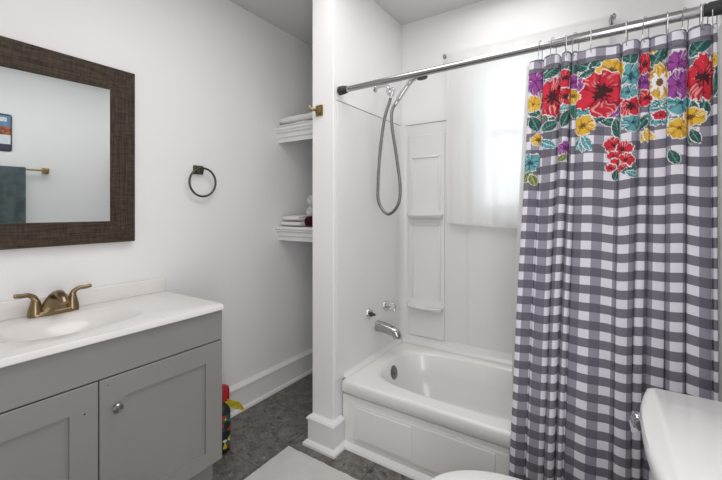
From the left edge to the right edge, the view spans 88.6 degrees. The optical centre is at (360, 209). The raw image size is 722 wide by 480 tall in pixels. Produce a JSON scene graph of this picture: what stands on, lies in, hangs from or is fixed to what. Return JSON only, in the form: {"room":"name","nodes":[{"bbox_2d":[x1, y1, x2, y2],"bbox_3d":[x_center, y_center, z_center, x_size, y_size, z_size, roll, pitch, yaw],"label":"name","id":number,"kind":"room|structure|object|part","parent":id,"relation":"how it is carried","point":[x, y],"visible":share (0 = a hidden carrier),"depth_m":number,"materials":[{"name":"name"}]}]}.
{"room":"bathroom","nodes":[
{"label":"bathroom","id":0,"kind":"room"},
{"bbox_2d":[0,0,312,386],"bbox_3d":[-1.139,-0.007,1.741,0.100,2.455,3.047,0,0,33],"label":"wall","id":1,"kind":"structure","parent":0,"point":[215,80],"depth_m":2.06,"materials":[{"name":"paint"}]},
{"bbox_2d":[0,36,134,249],"bbox_3d":[-1.243,-0.241,1.465,0.030,0.778,0.642,0,0,33],"label":"wall mirror","id":2,"kind":"object","parent":1,"relation":"attached to","point":[67,122],"visible":1,"depth_m":1.50,"materials":[{"name":"brown wood"}]},
{"bbox_3d":[-1.245,-0.238,1.466,0.003,0.583,0.437,0,0,36],"label":"glass","id":3,"kind":"part","parent":2,"relation":"part of","materials":[{"name":"white mirror"}]},
{"bbox_3d":[-1.242,0.101,1.464,0.028,0.095,0.640,0,0,33],"label":"frame rail","id":4,"kind":"part","parent":2,"relation":"part of","materials":[{"name":"brown wood"}]},
{"bbox_3d":[-1.242,-0.580,1.464,0.028,0.100,0.640,0,0,33],"label":"frame rail","id":5,"kind":"part","parent":2,"relation":"part of","materials":[{"name":"brown wood"}]},
{"bbox_2d":[0,277,164,320],"bbox_3d":[-1.250,0.376,1.462,0.018,0.069,0.955,0,0,33],"label":"backsplash","id":6,"kind":"structure","parent":1,"relation":"attached to","point":[18,308],"depth_m":1.62,"materials":[{"name":"stone"}]},
{"bbox_2d":[188,165,216,196],"bbox_3d":[-0.870,-0.151,2.018,0.042,0.174,0.167,0,0,33],"label":"towel ring","id":7,"kind":"object","parent":1,"relation":"attached to","point":[197,169],"visible":1,"depth_m":2.00,"materials":[{"name":"brown metal"}]},
{"bbox_2d":[229,348,312,417],"bbox_3d":[-0.641,1.137,2.371,0.034,0.165,1.207,0,0,33],"label":"baseboard","id":8,"kind":"structure","parent":1,"relation":"attached to","point":[251,391],"depth_m":2.43,"materials":[{"name":"white paint"}]},
{"bbox_2d":[212,373,413,479],"bbox_3d":[-0.200,1.250,1.119,2.352,0.060,3.047,0,0,33],"label":"floor","id":9,"kind":"structure","parent":0,"point":[260,432],"depth_m":1.94,"materials":[{"name":"tile"}]},
{"bbox_2d":[0,310,221,479],"bbox_3d":[-1.046,0.826,1.331,0.505,0.788,0.942,0,0,33],"label":"vanity cabinet","id":10,"kind":"object","parent":9,"relation":"on","point":[146,404],"visible":0.95,"depth_m":1.27,"materials":[{"name":"grey paint"}]},
{"bbox_3d":[-1.001,0.829,1.020,0.010,0.375,0.321,0,0,33],"label":"panel","id":11,"kind":"part","parent":10,"relation":"part of","materials":[{"name":"grey paint"}]},
{"bbox_3d":[-0.998,0.822,1.018,0.019,0.513,0.473,0,0,33],"label":"door","id":12,"kind":"part","parent":10,"relation":"part of","materials":[{"name":"grey paint"}]},
{"bbox_2d":[0,277,223,367],"bbox_3d":[-1.053,0.423,1.332,0.490,0.165,0.955,0,0,33],"label":"washbasin","id":13,"kind":"object","parent":10,"relation":"in","point":[104,313],"visible":0.91,"depth_m":1.41,"materials":[{"name":"stone"}]},
{"bbox_2d":[13,284,91,317],"bbox_3d":[-1.167,0.358,1.427,0.134,0.098,0.246,0,0,33],"label":"faucet","id":14,"kind":"object","parent":13,"relation":"on","point":[56,302],"visible":1,"depth_m":1.42,"materials":[{"name":"brown metal"}]},
{"bbox_3d":[-1.243,0.335,1.377,0.022,0.050,0.079,0,0,21],"label":"handle lever","id":15,"kind":"part","parent":14,"relation":"part of","materials":[{"name":"brown metal"}]},
{"bbox_3d":[-1.165,0.355,1.425,0.128,0.090,0.113,0,0,33],"label":"spout","id":16,"kind":"part","parent":14,"relation":"part of","materials":[{"name":"brown metal"}]},
{"bbox_3d":[-1.151,0.335,1.516,0.079,0.050,0.022,0,0,-44],"label":"handle lever","id":17,"kind":"part","parent":14,"relation":"part of","materials":[{"name":"brown metal"}]},
{"bbox_3d":[-0.819,0.668,1.244,0.031,0.033,0.033,0,0,33],"label":"knob","id":18,"kind":"part","parent":10,"relation":"part of","materials":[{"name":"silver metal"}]},
{"bbox_3d":[-0.737,0.822,1.413,0.019,0.513,0.465,0,0,33],"label":"door","id":19,"kind":"part","parent":10,"relation":"part of","materials":[{"name":"grey paint"}]},
{"bbox_3d":[-0.740,0.829,1.415,0.010,0.375,0.313,0,0,33],"label":"panel","id":20,"kind":"part","parent":10,"relation":"part of","materials":[{"name":"grey paint"}]},
{"bbox_2d":[222,384,244,453],"bbox_3d":[-0.670,1.057,1.873,0.143,0.326,0.079,0,0,2],"label":"bottle","id":21,"kind":"object","parent":9,"relation":"on","point":[227,403],"visible":0.66,"depth_m":1.85,"materials":[{"name":"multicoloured plastic"}]},
{"bbox_2d":[244,446,357,479],"bbox_3d":[-0.187,1.211,1.454,0.800,0.013,0.541,0,0,33],"label":"bath mat","id":22,"kind":"object","parent":9,"relation":"on","point":[290,463],"visible":1,"depth_m":1.71,"materials":[{"name":"white fabric"}]},
{"bbox_2d":[342,342,511,479],"bbox_3d":[0.680,1.047,1.796,1.424,0.345,0.701,0,0,33],"label":"bathtub","id":23,"kind":"object","parent":9,"relation":"on","point":[416,412],"visible":0.62,"depth_m":1.79,"materials":[{"name":"ceramic"}]},
{"bbox_3d":[0.497,1.206,1.510,1.414,0.029,0.022,0,0,33],"label":"trim","id":24,"kind":"part","parent":23,"relation":"part of","materials":[{"name":"white paint"}]},
{"bbox_3d":[0.191,0.947,2.143,0.030,0.081,0.082,0,0,33],"label":"overflow plate","id":25,"kind":"part","parent":23,"relation":"part of","materials":[{"name":"silver metal"}]},
{"bbox_3d":[0.278,1.071,1.663,0.811,0.197,0.016,0,0,33],"label":"apron panel","id":26,"kind":"part","parent":23,"relation":"part of","materials":[{"name":"plastic"}]},
{"bbox_2d":[431,388,721,479],"bbox_3d":[0.473,0.836,0.868,0.728,0.768,0.432,0,0,33],"label":"toilet","id":27,"kind":"object","parent":9,"relation":"on","point":[682,433],"visible":1,"depth_m":0.76,"materials":[{"name":"ceramic"}]},
{"bbox_3d":[0.398,0.800,0.917,0.526,0.022,0.380,0,0,33],"label":"seat lid","id":28,"kind":"part","parent":27,"relation":"part of","materials":[{"name":"ceramic"}]},
{"bbox_3d":[0.674,0.527,0.914,0.020,0.024,0.066,0,0,33],"label":"lever arm","id":29,"kind":"part","parent":27,"relation":"part of","materials":[{"name":"silver metal"}]},
{"bbox_3d":[0.702,0.522,0.930,0.024,0.028,0.028,0,0,33],"label":"flush lever","id":30,"kind":"part","parent":27,"relation":"part of","materials":[{"name":"silver metal"}]},
{"bbox_3d":[0.686,0.475,0.727,0.217,0.047,0.432,0,0,33],"label":"tank lid","id":31,"kind":"part","parent":27,"relation":"part of","materials":[{"name":"ceramic"}]},
{"bbox_2d":[229,0,483,46],"bbox_3d":[-0.200,-1.265,1.119,2.352,0.060,3.047,0,0,33],"label":"ceiling","id":32,"kind":"structure","parent":0,"point":[294,17],"depth_m":2.30,"materials":[{"name":"paint"}]},
{"bbox_2d":[313,0,401,420],"bbox_3d":[0.011,-0.007,2.212,0.140,2.455,0.752,0,0,33],"label":"wall partition","id":33,"kind":"structure","parent":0,"point":[355,41],"depth_m":1.91,"materials":[{"name":"paint"}]},
{"bbox_2d":[308,105,322,116],"bbox_3d":[-0.233,-0.508,1.902,0.075,0.056,0.038,0,0,-8],"label":"robe hook","id":34,"kind":"object","parent":33,"relation":"attached to","point":[318,110],"visible":1,"depth_m":1.89,"materials":[{"name":"gold metal"}]},
{"bbox_3d":[-0.219,-0.508,1.900,0.046,0.056,0.022,0,0,33],"label":"plate","id":35,"kind":"part","parent":34,"relation":"part of","materials":[{"name":"gold metal"}]},
{"bbox_2d":[302,412,344,458],"bbox_3d":[-0.088,1.142,2.055,0.206,0.156,0.470,0,0,33],"label":"baseboard","id":36,"kind":"structure","parent":33,"relation":"attached to","point":[325,435],"depth_m":1.87,"materials":[{"name":"white paint"}]},
{"bbox_2d":[373,84,395,96],"bbox_3d":[0.141,-0.694,2.155,0.143,0.100,0.052,0,0,33],"label":"pipe","id":37,"kind":"object","parent":33,"relation":"attached to","point":[390,91],"visible":0.91,"depth_m":2.13,"materials":[{"name":"silver metal"}]},
{"bbox_3d":[0.128,-0.704,2.163,0.113,0.060,0.021,0,0,33],"label":"arm","id":38,"kind":"part","parent":37,"relation":"part of","materials":[{"name":"silver metal"}]},
{"bbox_2d":[402,0,681,125],"bbox_3d":[0.608,-0.007,2.340,2.152,2.455,0.120,0,0,33],"label":"wall","id":39,"kind":"structure","parent":0,"point":[425,41],"depth_m":2.20,"materials":[{"name":"paint"}]},
{"bbox_2d":[275,122,312,142],"bbox_3d":[-0.211,-0.498,2.529,0.578,0.094,0.469,0,0,33],"label":"closet shelf","id":40,"kind":"object","parent":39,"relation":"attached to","point":[304,131],"visible":0.39,"depth_m":2.42,"materials":[{"name":"white paint"}]},
{"bbox_2d":[278,120,312,126],"bbox_3d":[-0.327,-0.560,2.538,0.345,0.028,0.328,0,0,33],"label":"folded towel","id":41,"kind":"object","parent":40,"relation":"on","point":[306,121],"visible":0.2,"depth_m":2.40,"materials":[{"name":"white fabric"}]},
{"bbox_2d":[279,112,312,124],"bbox_3d":[-0.318,-0.602,2.526,0.378,0.054,0.297,0,0,33],"label":"folded towel","id":42,"kind":"object","parent":41,"relation":"on","point":[308,116],"visible":0.33,"depth_m":2.43,"materials":[{"name":"white fabric"}]},
{"bbox_2d":[275,226,312,241],"bbox_3d":[-0.211,0.163,2.529,0.578,0.094,0.469,0,0,33],"label":"closet shelf","id":43,"kind":"object","parent":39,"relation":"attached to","point":[289,233],"visible":0.35,"depth_m":2.42,"materials":[{"name":"white paint"}]},
{"bbox_2d":[281,221,305,225],"bbox_3d":[-0.393,0.095,2.578,0.170,0.036,0.293,0,0,33],"label":"folded towel","id":44,"kind":"object","parent":43,"relation":"on","point":[287,223],"visible":0.48,"depth_m":2.46,"materials":[{"name":"white fabric"}]},
{"bbox_2d":[283,215,308,220],"bbox_3d":[-0.398,0.058,2.574,0.145,0.041,0.266,0,0,33],"label":"folded towel","id":45,"kind":"object","parent":44,"relation":"on","point":[292,217],"visible":0.57,"depth_m":2.47,"materials":[{"name":"white fabric"}]},
{"bbox_2d":[304,216,312,225],"bbox_3d":[-0.275,0.079,2.490,0.064,0.064,0.250,0,0,33],"label":"rolled towel","id":46,"kind":"object","parent":43,"relation":"on","point":[308,221],"visible":0.43,"depth_m":2.39,"materials":[{"name":"red fabric"}]},
{"bbox_2d":[306,206,312,215],"bbox_3d":[-0.262,0.010,2.482,0.064,0.064,0.250,0,0,33],"label":"rolled towel","id":47,"kind":"object","parent":46,"relation":"on","point":[309,210],"visible":0.36,"depth_m":2.38,"materials":[{"name":"white fabric"}]},
{"bbox_2d":[307,195,312,204],"bbox_3d":[-0.257,-0.059,2.478,0.064,0.064,0.250,0,0,33],"label":"rolled towel","id":48,"kind":"object","parent":47,"relation":"on","point":[310,198],"visible":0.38,"depth_m":2.38,"materials":[{"name":"white fabric"}]},
{"bbox_2d":[336,23,721,401],"bbox_3d":[0.673,0.160,1.787,1.433,1.429,0.730,0,0,33],"label":"tub surround","id":49,"kind":"object","parent":39,"relation":"attached to","point":[450,285],"visible":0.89,"depth_m":2.22,"materials":[{"name":"plastic"}]},
{"bbox_3d":[0.077,0.161,2.181,0.006,1.426,0.730,0,0,33],"label":"faucet panel","id":50,"kind":"part","parent":49,"relation":"part of","materials":[{"name":"plastic"}]},
{"bbox_2d":[366,308,375,318],"bbox_3d":[0.066,0.602,2.117,0.045,0.064,0.064,0,0,33],"label":"shower valve","id":51,"kind":"object","parent":49,"relation":"attached to","point":[369,314],"visible":1,"depth_m":2.11,"materials":[{"name":"silver metal"}]},
{"bbox_2d":[375,320,401,338],"bbox_3d":[0.164,0.703,2.161,0.158,0.081,0.064,0,0,33],"label":"tub spout","id":52,"kind":"object","parent":49,"relation":"attached to","point":[380,326],"visible":1,"depth_m":2.14,"materials":[{"name":"silver metal"}]},
{"bbox_2d":[383,301,395,310],"bbox_3d":[0.181,0.598,2.271,0.066,0.064,0.064,0,0,33],"label":"shower valve","id":53,"kind":"object","parent":49,"relation":"attached to","point":[392,306],"visible":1,"depth_m":2.26,"materials":[{"name":"silver metal"}]},
{"bbox_3d":[0.192,0.598,2.264,0.038,0.050,0.052,0,0,33],"label":"knob","id":54,"kind":"part","parent":53,"relation":"part of","materials":[{"name":"white plastic"}]},
{"bbox_2d":[376,75,427,215],"bbox_3d":[0.232,-0.358,2.094,0.321,0.791,0.076,0,0,33],"label":"shower","id":55,"kind":"object","parent":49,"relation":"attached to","point":[409,82],"visible":0.91,"depth_m":2.11,"materials":[{"name":"silver metal"}]},
{"bbox_3d":[0.248,-0.669,2.084,0.142,0.150,0.032,0,0,33],"label":"handle","id":56,"kind":"part","parent":55,"relation":"part of","materials":[{"name":"silver metal"}]},
{"bbox_2d":[407,303,443,312],"bbox_3d":[0.399,0.631,2.345,0.240,0.034,0.075,0,0,33],"label":"soap shelf","id":57,"kind":"object","parent":49,"relation":"attached to","point":[415,307],"depth_m":2.34,"materials":[{"name":"plastic"}]},
{"bbox_2d":[407,214,443,218],"bbox_3d":[0.399,0.046,2.345,0.240,0.034,0.075,0,0,33],"label":"soap shelf","id":58,"kind":"object","parent":49,"relation":"attached to","point":[409,216],"depth_m":2.31,"materials":[{"name":"plastic"}]},
{"bbox_3d":[0.874,0.161,2.086,1.428,1.426,0.010,0,0,33],"label":"panel","id":59,"kind":"part","parent":49,"relation":"part of","materials":[{"name":"plastic"}]},
{"bbox_3d":[1.266,0.161,1.389,0.006,1.426,0.720,0,0,33],"label":"panel","id":60,"kind":"part","parent":49,"relation":"part of","materials":[{"name":"plastic"}]},
{"bbox_2d":[443,13,615,59],"bbox_3d":[0.881,-0.938,2.051,0.880,0.050,0.061,0,0,33],"label":"curtain rod","id":61,"kind":"object","parent":39,"relation":"attached to","point":[612,17],"visible":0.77,"depth_m":1.83,"materials":[{"name":"white metal"}]},
{"bbox_2d":[446,15,608,227],"bbox_3d":[0.860,-0.421,2.022,0.829,1.057,0.032,0,0,33],"label":"window curtain","id":62,"kind":"object","parent":61,"relation":"hanging from","point":[486,101],"visible":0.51,"depth_m":2.10,"materials":[{"name":"fabric"}]},
{"bbox_2d":[682,0,721,29],"bbox_3d":[0.740,-0.007,0.498,0.100,2.455,3.047,0,0,33],"label":"wall","id":63,"kind":"structure","parent":0,"point":[685,3],"depth_m":1.43,"materials":[{"name":"paint"}]},
{"bbox_2d":[337,0,721,94],"bbox_3d":[0.487,-0.606,1.500,1.428,0.044,0.044,0,0,33],"label":"shower rod","id":64,"kind":"object","parent":63,"relation":"attached to","point":[694,12],"visible":0.93,"depth_m":1.33,"materials":[{"name":"silver metal"}]},
{"bbox_2d":[626,21,627,45],"bbox_3d":[0.887,-0.586,1.233,0.003,0.086,0.046,0,0,41],"label":"curtain hook","id":65,"kind":"object","parent":64,"relation":"hanging from","point":[626,21],"visible":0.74,"depth_m":1.22,"materials":[{"name":"silver metal"}]},
{"bbox_2d":[512,66,528,396],"bbox_3d":[0.862,0.212,1.378,0.592,1.535,0.181,0,0,33],"label":"liner","id":66,"kind":"object","parent":65,"relation":"hanging from","point":[527,69],"visible":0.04,"depth_m":1.50,"materials":[{"name":"plastic"}]},
{"bbox_2d":[642,16,648,41],"bbox_3d":[0.928,-0.586,1.206,0.046,0.086,0.003,0,0,-32],"label":"curtain hook","id":67,"kind":"object","parent":64,"relation":"hanging from","point":[645,16],"visible":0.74,"depth_m":1.20,"materials":[{"name":"silver metal"}]},
{"bbox_2d":[666,11,668,37],"bbox_3d":[0.973,-0.586,1.176,0.003,0.086,0.046,0,0,33],"label":"curtain hook","id":68,"kind":"object","parent":64,"relation":"hanging from","point":[667,11],"visible":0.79,"depth_m":1.16,"materials":[{"name":"silver metal"}]},
{"bbox_2d":[682,7,688,34],"bbox_3d":[1.010,-0.586,1.152,0.046,0.086,0.003,0,0,-30],"label":"curtain hook","id":69,"kind":"object","parent":64,"relation":"hanging from","point":[684,7],"visible":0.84,"depth_m":1.14,"materials":[{"name":"silver metal"}]},
{"bbox_2d":[699,4,701,30],"bbox_3d":[1.040,-0.586,1.132,0.003,0.086,0.046,0,0,37],"label":"curtain hook","id":70,"kind":"object","parent":64,"relation":"hanging from","point":[700,4],"visible":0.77,"depth_m":1.12,"materials":[{"name":"silver metal"}]},
{"bbox_2d":[702,3,707,29],"bbox_3d":[1.048,-0.586,1.127,0.046,0.086,0.003,0,0,-32],"label":"curtain hook","id":71,"kind":"object","parent":64,"relation":"hanging from","point":[704,3],"visible":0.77,"depth_m":1.12,"materials":[{"name":"silver metal"}]},
{"bbox_2d":[712,0,717,28],"bbox_3d":[1.066,-0.586,1.115,0.046,0.086,0.003,0,0,-33],"label":"curtain hook","id":72,"kind":"object","parent":64,"relation":"hanging from","point":[714,0],"visible":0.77,"depth_m":1.10,"materials":[{"name":"silver metal"}]},
{"label":"curtain hook","id":73,"kind":"object","parent":64,"relation":"hanging from","visible":0},
{"bbox_2d":[509,23,718,479],"bbox_3d":[0.817,0.288,1.266,0.601,1.704,0.065,0,0,33],"label":"shower curtain","id":74,"kind":"object","parent":73,"relation":"hanging from","point":[617,293],"visible":0.98,"depth_m":1.25,"materials":[{"name":"fabric"}]}
]}

